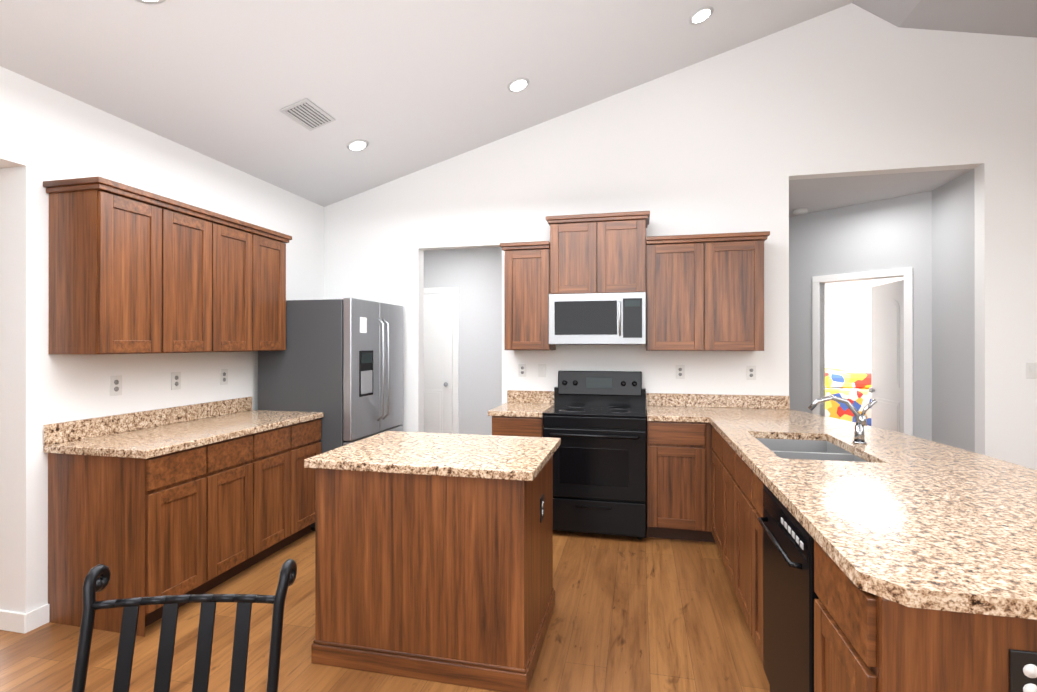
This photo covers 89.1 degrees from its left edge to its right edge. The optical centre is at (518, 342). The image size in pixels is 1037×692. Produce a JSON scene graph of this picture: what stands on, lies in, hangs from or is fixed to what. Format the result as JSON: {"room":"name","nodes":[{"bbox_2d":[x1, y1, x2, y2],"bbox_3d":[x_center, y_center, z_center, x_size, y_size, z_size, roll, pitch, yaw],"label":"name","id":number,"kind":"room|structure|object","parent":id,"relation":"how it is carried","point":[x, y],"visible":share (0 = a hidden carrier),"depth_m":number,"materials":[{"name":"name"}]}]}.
{"room":"kitchen","nodes":[
{"label":"kitchen","id":0,"kind":"room"},
{"bbox_2d":[0,66,323,612],"bbox_3d":[-2.856,-0.014,1.288,0.200,2.900,8.120,0,0,13],"label":"wall","id":1,"kind":"structure","parent":0,"point":[48,133],"depth_m":2.78,"materials":[{"name":"white paint"}]},
{"bbox_2d":[0,604,48,627],"bbox_3d":[-2.217,1.394,4.574,0.017,0.095,3.944,0,0,13],"label":"baseboard","id":2,"kind":"structure","parent":1,"relation":"attached to","point":[6,617],"depth_m":2.63,"materials":[{"name":"white wood"}]},
{"bbox_2d":[43,180,178,353],"bbox_3d":[-2.217,-0.368,2.892,0.330,0.855,0.431,0,0,13],"label":"upper cabinet","id":3,"kind":"object","parent":1,"relation":"attached to","point":[133,270],"depth_m":2.71,"materials":[{"name":"brown wood"}]},
{"bbox_2d":[110,375,121,395],"bbox_3d":[-2.345,0.249,3.068,0.008,0.116,0.072,0,0,13],"label":"electrical outlet","id":4,"kind":"object","parent":1,"relation":"attached to","point":[115,385],"visible":1,"depth_m":3.06,"materials":[{"name":"white plastic"}]},
{"bbox_2d":[43,397,251,444],"bbox_3d":[-2.258,0.472,3.410,0.020,0.105,1.476,0,0,13],"label":"backsplash","id":5,"kind":"structure","parent":1,"relation":"attached to","point":[53,433],"depth_m":3.17,"materials":[{"name":"beige stone"}]},
{"bbox_2d":[171,372,180,389],"bbox_3d":[-2.254,0.249,3.468,0.008,0.116,0.072,0,0,13],"label":"electrical outlet","id":6,"kind":"object","parent":1,"relation":"attached to","point":[175,380],"visible":1,"depth_m":3.46,"materials":[{"name":"white plastic"}]},
{"bbox_2d":[179,204,226,352],"bbox_3d":[-2.145,-0.368,3.208,0.330,0.855,0.502,0,0,13],"label":"upper cabinet","id":7,"kind":"object","parent":1,"relation":"attached to","point":[202,236],"depth_m":3.27,"materials":[{"name":"brown wood"}]},
{"bbox_2d":[220,369,227,384],"bbox_3d":[-2.163,0.250,3.868,0.008,0.116,0.072,0,0,13],"label":"electrical outlet","id":8,"kind":"object","parent":1,"relation":"attached to","point":[223,376],"visible":1,"depth_m":3.86,"materials":[{"name":"white plastic"}]},
{"bbox_2d":[223,220,262,351],"bbox_3d":[-2.065,-0.367,3.559,0.330,0.855,0.502,0,0,13],"label":"upper cabinet","id":9,"kind":"object","parent":1,"relation":"attached to","point":[243,322],"depth_m":3.62,"materials":[{"name":"brown wood"}]},
{"bbox_2d":[263,232,290,350],"bbox_3d":[-1.993,-0.367,3.876,0.330,0.855,0.431,0,0,13],"label":"upper cabinet","id":10,"kind":"object","parent":1,"relation":"attached to","point":[274,247],"depth_m":3.93,"materials":[{"name":"brown wood"}]},
{"bbox_2d":[0,525,769,691],"bbox_3d":[-0.145,1.465,3.736,14.700,0.050,14.500,0,0,13],"label":"floor","id":11,"kind":"structure","parent":0,"point":[646,614],"depth_m":2.56,"materials":[{"name":"brown wood"}]},
{"bbox_2d":[48,441,222,636],"bbox_3d":[-2.071,1.001,2.858,0.630,0.876,0.436,0,0,13],"label":"base cabinet","id":12,"kind":"object","parent":11,"relation":"on","point":[201,498],"depth_m":2.67,"materials":[{"name":"brown wood"}]},
{"bbox_2d":[44,409,322,460],"bbox_3d":[-1.953,0.544,3.340,0.645,0.039,1.476,0,0,13],"label":"countertop","id":13,"kind":"structure","parent":12,"relation":"on","point":[160,440],"depth_m":2.99,"materials":[{"name":"beige stone"}]},
{"bbox_2d":[71,558,296,691],"bbox_3d":[-0.714,0.967,0.932,0.446,0.940,0.585,0,0,-4],"label":"chair","id":14,"kind":"object","parent":11,"relation":"on","point":[97,579],"visible":1,"depth_m":1.15,"materials":[{"name":"black metal"}]},
{"bbox_2d":[223,433,266,581],"bbox_3d":[-1.998,1.001,3.177,0.630,0.876,0.507,0,0,13],"label":"base cabinet","id":15,"kind":"object","parent":11,"relation":"on","point":[244,458],"depth_m":3.21,"materials":[{"name":"brown wood"}]},
{"bbox_2d":[267,425,298,556],"bbox_3d":[-1.918,1.002,3.531,0.630,0.876,0.506,0,0,13],"label":"base cabinet","id":16,"kind":"object","parent":11,"relation":"on","point":[282,444],"depth_m":3.57,"materials":[{"name":"brown wood"}]},
{"bbox_2d":[299,417,322,537],"bbox_3d":[-1.845,1.002,3.849,0.630,0.876,0.435,0,0,13],"label":"base cabinet","id":17,"kind":"object","parent":11,"relation":"on","point":[310,431],"depth_m":3.83,"materials":[{"name":"brown wood"}]},
{"bbox_2d":[258,298,402,530],"bbox_3d":[-1.518,0.551,4.474,0.876,1.780,0.910,0,0,13],"label":"refrigerator","id":18,"kind":"object","parent":11,"relation":"on","point":[338,363],"visible":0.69,"depth_m":4.05,"materials":[{"name":"grey metal"}]},
{"bbox_2d":[304,431,560,691],"bbox_3d":[-0.365,0.981,2.635,1.050,0.915,0.795,0,0,13],"label":"kitchen island","id":19,"kind":"object","parent":11,"relation":"on","point":[433,556],"visible":1,"depth_m":2.28,"materials":[{"name":"brown wood"}]},
{"bbox_2d":[540,494,543,522],"bbox_3d":[0.114,0.798,2.539,0.008,0.116,0.072,0,0,13],"label":"outlet","id":20,"kind":"object","parent":19,"relation":"attached to","point":[541,508],"visible":1,"depth_m":2.52,"materials":[{"name":"black"}]},
{"bbox_2d":[488,390,553,436],"bbox_3d":[0.042,0.931,4.334,0.431,1.020,0.645,0,0,13],"label":"base cabinet","id":21,"kind":"object","parent":11,"relation":"on","point":[519,413],"visible":0.38,"depth_m":4.06,"materials":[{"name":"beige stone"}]},
{"bbox_2d":[543,371,646,538],"bbox_3d":[0.616,0.839,4.156,0.760,1.204,0.735,0,0,13],"label":"range","id":22,"kind":"object","parent":11,"relation":"on","point":[595,421],"visible":0.94,"depth_m":3.87,"materials":[{"name":"black metal"}]},
{"bbox_2d":[646,421,705,541],"bbox_3d":[1.198,1.002,4.080,0.399,0.876,0.630,0,0,13],"label":"base cabinet","id":23,"kind":"object","parent":11,"relation":"on","point":[675,450],"depth_m":3.78,"materials":[{"name":"brown wood"}]},
{"bbox_2d":[646,405,709,424],"bbox_3d":[1.209,0.545,4.071,0.426,0.039,0.642,0,0,13],"label":"countertop","id":24,"kind":"structure","parent":23,"relation":"on","point":[654,412],"depth_m":3.92,"materials":[{"name":"beige stone"}]},
{"bbox_2d":[710,425,745,557],"bbox_3d":[1.601,1.001,3.365,0.630,0.876,0.632,0,0,13],"label":"base cabinet","id":25,"kind":"object","parent":11,"relation":"on","point":[727,450],"depth_m":3.34,"materials":[{"name":"brown wood"}]},
{"bbox_2d":[722,473,741,578],"bbox_3d":[1.491,1.109,2.884,0.630,0.660,0.486,0,0,13],"label":"base cabinet","id":26,"kind":"object","parent":11,"relation":"on","point":[726,477],"depth_m":3.08,"materials":[{"name":"brown wood"}]},
{"bbox_2d":[730,481,741,609],"bbox_3d":[1.415,1.108,2.550,0.630,0.660,0.486,0,0,13],"label":"base cabinet","id":27,"kind":"object","parent":11,"relation":"on","point":[735,490],"depth_m":2.75,"materials":[{"name":"brown wood"}]},
{"bbox_2d":[742,461,753,639],"bbox_3d":[1.339,1.000,2.228,0.636,0.876,0.309,0,0,13],"label":"base cabinet","id":28,"kind":"object","parent":11,"relation":"on","point":[747,473],"depth_m":2.49,"materials":[{"name":"brown wood"}]},
{"bbox_2d":[754,473,801,691],"bbox_3d":[1.237,0.999,1.777,0.636,0.876,0.764,0,0,13],"label":"dishwasher","id":29,"kind":"object","parent":11,"relation":"on","point":[777,533],"depth_m":1.90,"materials":[{"name":"black metal"}]},
{"bbox_2d":[825,368,870,425],"bbox_3d":[4.620,0.936,8.232,1.560,1.020,2.140,0,0,13],"label":"painting","id":30,"kind":"object","parent":11,"relation":"on","point":[852,386],"visible":0.27,"depth_m":7.22,"materials":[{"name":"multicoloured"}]},
{"bbox_2d":[802,525,1036,691],"bbox_3d":[1.126,0.998,1.290,0.636,0.876,0.381,0,0,13],"label":"base cabinet","id":31,"kind":"object","parent":11,"relation":"on","point":[850,644],"depth_m":1.15,"materials":[{"name":"brown wood"}]},
{"bbox_2d":[698,405,1036,620],"bbox_3d":[1.669,0.543,2.610,1.118,0.039,3.288,0,0,13],"label":"countertop","id":32,"kind":"structure","parent":31,"relation":"on","point":[935,527],"depth_m":1.63,"materials":[{"name":"beige stone"}]},
{"bbox_2d":[746,433,869,460],"bbox_3d":[1.483,0.644,2.711,0.430,0.188,0.760,0,0,13],"label":"sink","id":33,"kind":"object","parent":32,"relation":"in","point":[822,448],"depth_m":2.87,"materials":[{"name":"silver metal"}]},
{"bbox_2d":[808,395,876,443],"bbox_3d":[1.698,0.399,2.764,0.328,0.246,0.064,0,0,13],"label":"faucet","id":34,"kind":"object","parent":32,"relation":"on","point":[861,423],"visible":1,"depth_m":2.74,"materials":[{"name":"silver metal"}]},
{"bbox_2d":[1009,649,1036,691],"bbox_3d":[1.057,0.696,1.087,0.072,0.116,0.008,0,0,13],"label":"outlet","id":35,"kind":"object","parent":31,"relation":"attached to","point":[1022,671],"visible":1,"depth_m":1.09,"materials":[{"name":"black plastic"}]},
{"bbox_2d":[0,0,852,206],"bbox_3d":[1.605,-2.674,0.277,9.350,2.813,8.120,0,0,13],"label":"ceiling","id":36,"kind":"structure","parent":0,"point":[402,88],"depth_m":3.36,"materials":[{"name":"paint"}]},
{"bbox_2d":[136,0,165,3],"bbox_3d":[-1.645,-1.563,2.327,0.166,0.055,0.170,0,0,13],"label":"recessed light","id":37,"kind":"object","parent":36,"relation":"in","point":[152,1],"visible":1,"depth_m":2.39,"materials":[{"name":"grey plastic"}]},
{"bbox_2d":[279,98,334,130],"bbox_3d":[-1.423,-1.542,3.569,0.204,0.068,0.330,0,0,13],"label":"ceiling vent","id":38,"kind":"object","parent":36,"relation":"in","point":[308,114],"visible":1,"depth_m":3.54,"materials":[{"name":"grey metal"}]},
{"bbox_2d":[347,139,368,150],"bbox_3d":[-1.264,-1.552,4.138,0.166,0.055,0.170,0,0,13],"label":"recessed light","id":39,"kind":"object","parent":36,"relation":"in","point":[358,145],"visible":1,"depth_m":4.12,"materials":[{"name":"grey"}]},
{"bbox_2d":[507,77,529,91],"bbox_3d":[0.000,-1.921,3.923,0.166,0.055,0.170,0,0,13],"label":"recessed light","id":40,"kind":"object","parent":36,"relation":"in","point":[518,84],"visible":1,"depth_m":3.91,"materials":[{"name":"grey"}]},
{"bbox_2d":[689,6,713,24],"bbox_3d":[1.281,-2.296,3.694,0.166,0.055,0.170,0,0,13],"label":"recessed light","id":41,"kind":"object","parent":36,"relation":"in","point":[701,15],"visible":1,"depth_m":3.68,"materials":[{"name":"white"}]},
{"bbox_2d":[424,247,501,434],"bbox_3d":[-0.582,0.094,6.329,2.400,2.700,0.120,0,0,13],"label":"wall","id":42,"kind":"structure","parent":0,"point":[474,275],"depth_m":6.23,"materials":[{"name":"grey paint"}]},
{"bbox_2d":[424,287,458,433],"bbox_3d":[-1.117,0.389,6.368,0.820,2.110,0.154,0,0,13],"label":"door","id":43,"kind":"structure","parent":42,"relation":"attached to","point":[441,363],"depth_m":6.30,"materials":[{"name":"white wood"}]},
{"bbox_2d":[324,3,1036,469],"bbox_3d":[2.492,-1.010,4.175,9.350,4.900,0.120,0,0,13],"label":"wall","id":44,"kind":"structure","parent":0,"point":[738,139],"depth_m":4.25,"materials":[{"name":"white paint"}]},
{"bbox_2d":[518,364,525,376],"bbox_3d":[0.035,0.241,4.667,0.072,0.116,0.008,0,0,13],"label":"electrical outlet","id":45,"kind":"object","parent":44,"relation":"attached to","point":[521,370],"visible":1,"depth_m":4.66,"materials":[{"name":"white plastic"}]},
{"bbox_2d":[501,243,555,349],"bbox_3d":[0.102,-0.367,4.484,0.382,0.854,0.330,0,0,13],"label":"upper cabinet","id":46,"kind":"object","parent":44,"relation":"attached to","point":[528,266],"depth_m":4.33,"materials":[{"name":"brown wood"}]},
{"bbox_2d":[538,364,546,376],"bbox_3d":[0.210,0.241,4.625,0.072,0.116,0.011,0,0,13],"label":"electrical outlet","id":47,"kind":"object","parent":44,"relation":"attached to","point":[542,370],"visible":1,"depth_m":4.62,"materials":[{"name":"white plastic"}]},
{"bbox_2d":[548,215,607,293],"bbox_3d":[0.511,-0.694,4.391,0.451,0.602,0.330,0,0,13],"label":"upper cabinet","id":48,"kind":"object","parent":44,"relation":"attached to","point":[579,243],"depth_m":4.23,"materials":[{"name":"brown wood"}]},
{"bbox_2d":[549,292,645,344],"bbox_3d":[0.650,-0.187,4.304,0.756,0.404,0.437,0,0,13],"label":"microwave","id":49,"kind":"object","parent":48,"relation":"attached to","point":[599,319],"visible":1,"depth_m":4.12,"materials":[{"name":"grey metal"}]},
{"bbox_2d":[608,215,647,294],"bbox_3d":[0.813,-0.694,4.323,0.451,0.602,0.330,0,0,13],"label":"upper cabinet","id":50,"kind":"object","parent":44,"relation":"attached to","point":[627,239],"depth_m":4.15,"materials":[{"name":"brown wood"}]},
{"bbox_2d":[676,365,684,378],"bbox_3d":[1.342,0.241,4.370,0.072,0.116,0.008,0,0,13],"label":"electrical outlet","id":51,"kind":"object","parent":44,"relation":"attached to","point":[680,371],"visible":1,"depth_m":4.37,"materials":[{"name":"white plastic"}]},
{"bbox_2d":[646,235,715,350],"bbox_3d":[1.279,-0.367,4.216,0.499,0.854,0.330,0,0,13],"label":"upper cabinet","id":52,"kind":"object","parent":44,"relation":"attached to","point":[704,292],"depth_m":4.06,"materials":[{"name":"brown wood"}]},
{"bbox_2d":[646,393,789,408],"bbox_3d":[1.609,0.473,4.300,1.105,0.105,0.020,0,0,13],"label":"backsplash","id":53,"kind":"structure","parent":44,"relation":"attached to","point":[720,401],"depth_m":4.28,"materials":[{"name":"beige stone"}]},
{"bbox_2d":[716,235,767,350],"bbox_3d":[1.627,-0.367,4.137,0.499,0.854,0.330,0,0,13],"label":"upper cabinet","id":54,"kind":"object","parent":44,"relation":"attached to","point":[739,258],"depth_m":3.97,"materials":[{"name":"brown wood"}]},
{"bbox_2d":[746,365,755,379],"bbox_3d":[1.878,0.241,4.248,0.072,0.116,0.008,0,0,13],"label":"electrical outlet","id":55,"kind":"object","parent":44,"relation":"attached to","point":[750,372],"visible":1,"depth_m":4.25,"materials":[{"name":"white plastic"}]},
{"bbox_2d":[1026,362,1036,377],"bbox_3d":[3.730,0.200,3.825,0.072,0.116,0.011,0,0,13],"label":"light switch","id":56,"kind":"object","parent":44,"relation":"attached to","point":[1031,369],"visible":1,"depth_m":3.82,"materials":[{"name":"white plastic"}]},
{"bbox_2d":[825,277,903,371],"bbox_3d":[5.413,0.063,9.560,5.160,2.770,0.120,0,0,13],"label":"wall","id":57,"kind":"structure","parent":0,"point":[848,325],"depth_m":9.37,"materials":[{"name":"white paint"}]},
{"bbox_2d":[789,168,973,216],"bbox_3d":[4.850,-1.386,6.768,5.300,0.120,5.980,0,0,13],"label":"ceiling","id":58,"kind":"structure","parent":0,"point":[816,195],"depth_m":4.52,"materials":[{"name":"grey paint"}]},
{"bbox_2d":[793,208,807,213],"bbox_3d":[2.813,-1.312,5.251,0.130,0.030,0.130,0,0,13],"label":"smoke detector","id":59,"kind":"object","parent":58,"relation":"attached to","point":[801,211],"visible":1,"depth_m":5.21,"materials":[{"name":"white plastic"}]},
{"bbox_2d":[789,169,974,451],"bbox_3d":[2.863,0.057,5.269,2.088,2.770,2.180,0,0,13],"label":"wall","id":60,"kind":"structure","parent":0,"point":[928,237],"depth_m":4.65,"materials":[{"name":"grey paint"}]},
{"bbox_2d":[812,267,912,435],"bbox_3d":[3.335,0.384,5.175,0.762,2.115,0.869,0,0,13],"label":"door frame","id":61,"kind":"structure","parent":60,"relation":"attached to","point":[890,390],"depth_m":5.14,"materials":[{"name":"white wood"}]},
{"bbox_2d":[852,0,1036,36],"bbox_3d":[3.936,-2.860,3.583,2.870,2.000,0.399,0,0,13],"label":"ceiling","id":62,"kind":"structure","parent":0,"point":[1010,17],"depth_m":3.79,"materials":[{"name":"paint"}]}
]}

